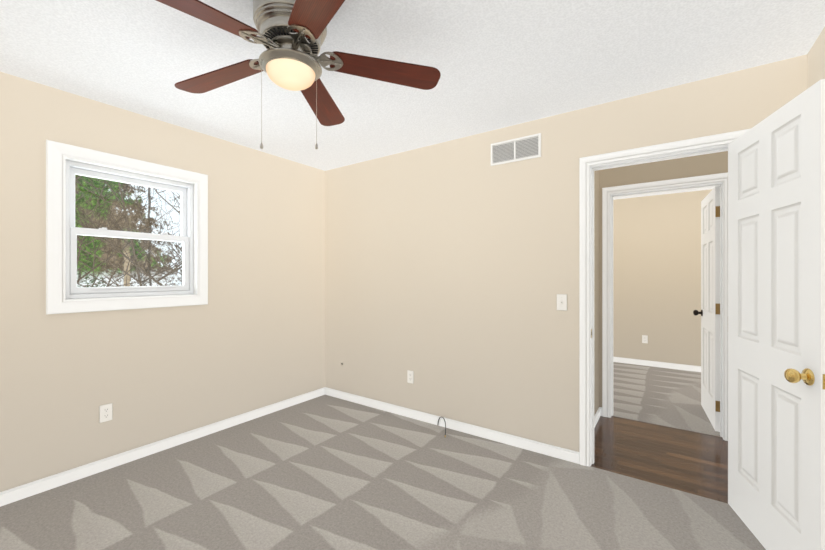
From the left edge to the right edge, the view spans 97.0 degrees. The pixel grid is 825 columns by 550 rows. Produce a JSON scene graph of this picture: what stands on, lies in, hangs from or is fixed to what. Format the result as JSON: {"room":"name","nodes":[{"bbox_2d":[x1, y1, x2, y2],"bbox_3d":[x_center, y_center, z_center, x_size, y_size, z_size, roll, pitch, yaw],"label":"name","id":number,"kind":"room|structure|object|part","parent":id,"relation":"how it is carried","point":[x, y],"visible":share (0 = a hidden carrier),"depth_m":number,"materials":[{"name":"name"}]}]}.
{"room":"empty bedroom","nodes":[
{"label":"empty bedroom","id":0,"kind":"room"},
{"bbox_2d":[0,72,324,491],"bbox_3d":[-2.044,0.071,2.545,0.120,2.440,3.860,0,0,35],"label":"wall","id":1,"kind":"structure","parent":0,"point":[250,336],"depth_m":2.65,"materials":[{"name":"beige paint"}]},
{"bbox_2d":[99,403,112,422],"bbox_3d":[-2.044,0.913,2.434,0.007,0.115,0.070,0,0,35],"label":"electrical outlet","id":2,"kind":"object","parent":1,"relation":"attached to","point":[105,412],"visible":1,"depth_m":2.43,"materials":[{"name":"white plastic"}]},
{"bbox_2d":[46,140,207,314],"bbox_3d":[-1.985,-0.294,2.617,0.144,1.052,0.940,0,0,35],"label":"window","id":3,"kind":"structure","parent":1,"relation":"in","point":[190,206],"depth_m":2.50,"materials":[{"name":"white plastic"}]},
{"bbox_3d":[-2.021,-0.490,2.642,0.006,0.356,0.640,0,0,35],"label":"sash glass","id":4,"kind":"part","parent":3,"relation":"part of","materials":[{"name":"clear glass"}]},
{"bbox_3d":[-2.021,-0.487,2.642,0.034,0.434,0.708,0,0,35],"label":"window sash upper","id":5,"kind":"part","parent":3,"relation":"part of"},
{"bbox_3d":[-1.992,-0.099,2.621,0.034,0.430,0.708,0,0,35],"label":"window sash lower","id":6,"kind":"part","parent":3,"relation":"part of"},
{"bbox_3d":[-1.992,-0.098,2.621,0.006,0.348,0.640,0,0,35],"label":"sash glass","id":7,"kind":"part","parent":3,"relation":"part of","materials":[{"name":"clear glass"}]},
{"bbox_2d":[90,227,175,288],"bbox_3d":[-1.981,-0.121,2.614,0.028,0.414,0.508,0,0,35],"label":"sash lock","id":8,"kind":"object","parent":3,"relation":"attached to","point":[103,228],"visible":0.98,"depth_m":2.57,"materials":[{"name":"white plastic"}]},
{"bbox_2d":[0,387,323,506],"bbox_3d":[-1.981,1.252,2.519,0.013,0.078,3.590,0,0,35],"label":"baseboard","id":9,"kind":"structure","parent":1,"relation":"attached to","point":[11,495],"depth_m":2.57,"materials":[{"name":"white wood"}]},
{"bbox_2d":[0,395,765,549],"bbox_3d":[-0.528,1.341,1.410,3.905,0.100,3.740,0,0,35],"label":"floor","id":10,"kind":"structure","parent":0,"point":[324,472],"depth_m":2.10,"materials":[{"name":"grey carpet"}]},
{"bbox_2d":[0,0,824,199],"bbox_3d":[0.899,-1.199,2.633,4.840,0.100,7.380,0,0,35],"label":"ceiling","id":11,"kind":"structure","parent":0,"point":[498,64],"depth_m":1.92,"materials":[{"name":"white paint"}]},
{"bbox_2d":[156,0,440,148],"bbox_3d":[-0.548,-0.832,1.526,1.262,0.634,1.237,0,0,35],"label":"fan","id":12,"kind":"object","parent":11,"relation":"hanging from","point":[292,34],"visible":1,"depth_m":1.50,"materials":[{"name":"brown wood"}]},
{"bbox_3d":[-0.777,-0.924,1.235,0.148,0.006,0.497,13,11,39],"label":"blade","id":13,"kind":"part","parent":12,"relation":"part of","materials":[{"name":"brown wood"}]},
{"bbox_3d":[-0.893,-0.924,1.701,0.497,0.006,0.148,-3,9,22],"label":"blade","id":14,"kind":"part","parent":12,"relation":"part of","materials":[{"name":"brown wood"}]},
{"bbox_3d":[-0.505,-0.698,1.498,0.163,0.366,0.167,0,0,35],"label":"pull chain","id":15,"kind":"part","parent":12,"relation":"part of","materials":[{"name":"silver metal"}]},
{"bbox_3d":[-0.515,-0.837,1.548,0.199,0.064,0.199,0,0,35],"label":"lamp shade","id":16,"kind":"part","parent":12,"relation":"part of","materials":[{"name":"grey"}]},
{"bbox_3d":[-0.486,-0.924,1.955,0.148,0.006,0.497,-10,-3,4],"label":"blade","id":17,"kind":"part","parent":12,"relation":"part of","materials":[{"name":"brown wood"}]},
{"label":"blade","id":18,"kind":"part","parent":12,"relation":"part of","materials":[{"name":"brown wood"}]},
{"bbox_3d":[-0.119,-0.924,1.646,0.497,0.006,0.148,3,-11,-14],"label":"blade","id":19,"kind":"part","parent":12,"relation":"part of","materials":[{"name":"brown wood"}]},
{"bbox_2d":[325,54,806,451],"bbox_3d":[0.962,0.071,2.723,4.600,2.440,0.120,0,0,35],"label":"wall","id":20,"kind":"structure","parent":0,"point":[451,269],"depth_m":2.92,"materials":[{"name":"beige paint"}]},
{"bbox_2d":[407,370,413,383],"bbox_3d":[-0.018,0.921,3.331,0.070,0.115,0.007,0,0,35],"label":"electrical outlet","id":21,"kind":"object","parent":20,"relation":"attached to","point":[410,376],"visible":1,"depth_m":3.33,"materials":[{"name":"white plastic"}]},
{"bbox_2d":[324,387,578,463],"bbox_3d":[0.106,1.252,3.240,2.545,0.078,0.013,0,0,35],"label":"baseboard","id":22,"kind":"structure","parent":20,"relation":"attached to","point":[535,446],"depth_m":3.00,"materials":[{"name":"white wood"}]},
{"bbox_2d":[491,133,540,165],"bbox_3d":[0.777,-0.957,2.773,0.390,0.175,0.009,0,0,35],"label":"air vent","id":23,"kind":"object","parent":20,"relation":"in","point":[517,149],"visible":1,"depth_m":2.77,"materials":[{"name":"white metal"}]},
{"bbox_2d":[557,294,566,310],"bbox_3d":[1.052,0.186,2.575,0.070,0.115,0.018,0,0,35],"label":"switch plate","id":24,"kind":"object","parent":20,"relation":"attached to","point":[561,301],"visible":1,"depth_m":2.58,"materials":[{"name":"white plastic"}]},
{"bbox_2d":[579,129,749,466],"bbox_3d":[1.547,0.240,2.313,0.880,2.102,0.155,0,0,35],"label":"door frame","id":25,"kind":"structure","parent":20,"relation":"attached to","point":[590,165],"depth_m":2.48,"materials":[{"name":"white wood"}]},
{"bbox_2d":[728,79,824,549],"bbox_3d":[1.670,0.270,1.704,0.176,2.017,0.729,0,0,20],"label":"door","id":26,"kind":"structure","parent":20,"relation":"in","point":[776,330],"depth_m":1.61,"materials":[{"name":"white paint"}]},
{"label":"knob","id":27,"kind":"part","parent":26,"relation":"part of","materials":[{"name":"gold metal"}]},
{"bbox_2d":[594,170,598,415],"bbox_3d":[1.417,0.071,3.042,0.120,2.440,0.925,0,0,35],"label":"wall","id":28,"kind":"structure","parent":0,"point":[596,290],"depth_m":3.26,"materials":[{"name":"paint"}]},
{"bbox_2d":[594,407,601,427],"bbox_3d":[1.477,1.252,3.000,0.027,0.078,0.925,0,0,35],"label":"baseboard","id":29,"kind":"structure","parent":28,"relation":"attached to","point":[599,412],"depth_m":3.25,"materials":[{"name":"white wood"}]},
{"bbox_2d":[591,416,727,502],"bbox_3d":[2.239,1.343,2.429,2.170,0.096,1.105,0,0,35],"label":"floor","id":30,"kind":"structure","parent":0,"point":[694,463],"depth_m":2.63,"materials":[{"name":"brown wood"}]},
{"bbox_2d":[613,189,711,365],"bbox_3d":[3.554,0.071,5.205,3.440,2.440,0.120,0,0,35],"label":"wall","id":31,"kind":"structure","parent":0,"point":[657,269],"depth_m":5.18,"materials":[{"name":"paint"}]},
{"bbox_2d":[642,335,647,342],"bbox_3d":[3.354,0.913,5.267,0.070,0.115,0.007,0,0,35],"label":"outlet","id":32,"kind":"object","parent":31,"relation":"attached to","point":[644,338],"visible":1,"depth_m":5.26,"materials":[{"name":"white plastic"}]},
{"bbox_2d":[613,357,700,371],"bbox_3d":[3.516,1.252,5.151,3.200,0.078,0.013,0,0,35],"label":"baseboard","id":33,"kind":"structure","parent":31,"relation":"attached to","point":[615,359],"depth_m":5.17,"materials":[{"name":"white wood"}]},
{"bbox_2d":[599,151,727,406],"bbox_3d":[2.184,0.071,3.143,3.320,2.440,0.120,0,0,35],"label":"wall","id":34,"kind":"structure","parent":0,"point":[702,165],"depth_m":3.16,"materials":[{"name":"paint"}]},
{"bbox_2d":[602,172,727,440],"bbox_3d":[2.166,0.240,3.155,0.923,2.102,0.155,0,0,35],"label":"door frame","id":35,"kind":"structure","parent":34,"relation":"attached to","point":[703,181],"depth_m":3.15,"materials":[{"name":"white wood"}]},
{"bbox_2d":[693,186,719,431],"bbox_3d":[2.695,0.271,3.306,0.176,2.017,0.731,0,0,31],"label":"door","id":36,"kind":"structure","parent":34,"relation":"in","point":[710,299],"depth_m":3.19,"materials":[{"name":"white paint"}]},
{"bbox_3d":[2.847,0.361,3.559,0.176,0.066,0.066,0,0,31],"label":"knob","id":37,"kind":"part","parent":36,"relation":"part of","materials":[{"name":"brown metal"}]},
{"bbox_3d":[2.519,0.271,3.006,0.040,1.690,0.037,0,0,31],"label":"far door hinge","id":38,"kind":"part","parent":36,"relation":"part of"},
{"bbox_2d":[613,362,720,436],"bbox_3d":[2.861,1.341,4.216,3.200,0.100,2.535,0,0,35],"label":"floor","id":39,"kind":"structure","parent":0,"point":[667,397],"depth_m":3.88,"materials":[{"name":"grey carpet"}]},
{"bbox_2d":[807,27,824,88],"bbox_3d":[1.056,0.071,0.374,0.120,2.440,3.620,0,0,35],"label":"wall","id":40,"kind":"structure","parent":0,"point":[816,63],"depth_m":1.77,"materials":[{"name":"beige paint"}]},
{"label":"outside","id":41,"kind":"structure","parent":0,"visible":0},
{"bbox_2d":[75,175,181,286],"bbox_3d":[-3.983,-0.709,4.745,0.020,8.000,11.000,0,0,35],"label":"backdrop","id":42,"kind":"structure","parent":41,"point":[149,213],"depth_m":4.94,"materials":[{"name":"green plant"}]},
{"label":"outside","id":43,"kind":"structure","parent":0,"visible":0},
{"bbox_2d":[75,175,181,286],"bbox_3d":[-3.288,-1.107,3.764,1.558,5.800,5.746,0,0,35],"label":"branches","id":44,"kind":"object","parent":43,"point":[114,247],"depth_m":4.30,"materials":[{"name":"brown plant"}]}
]}

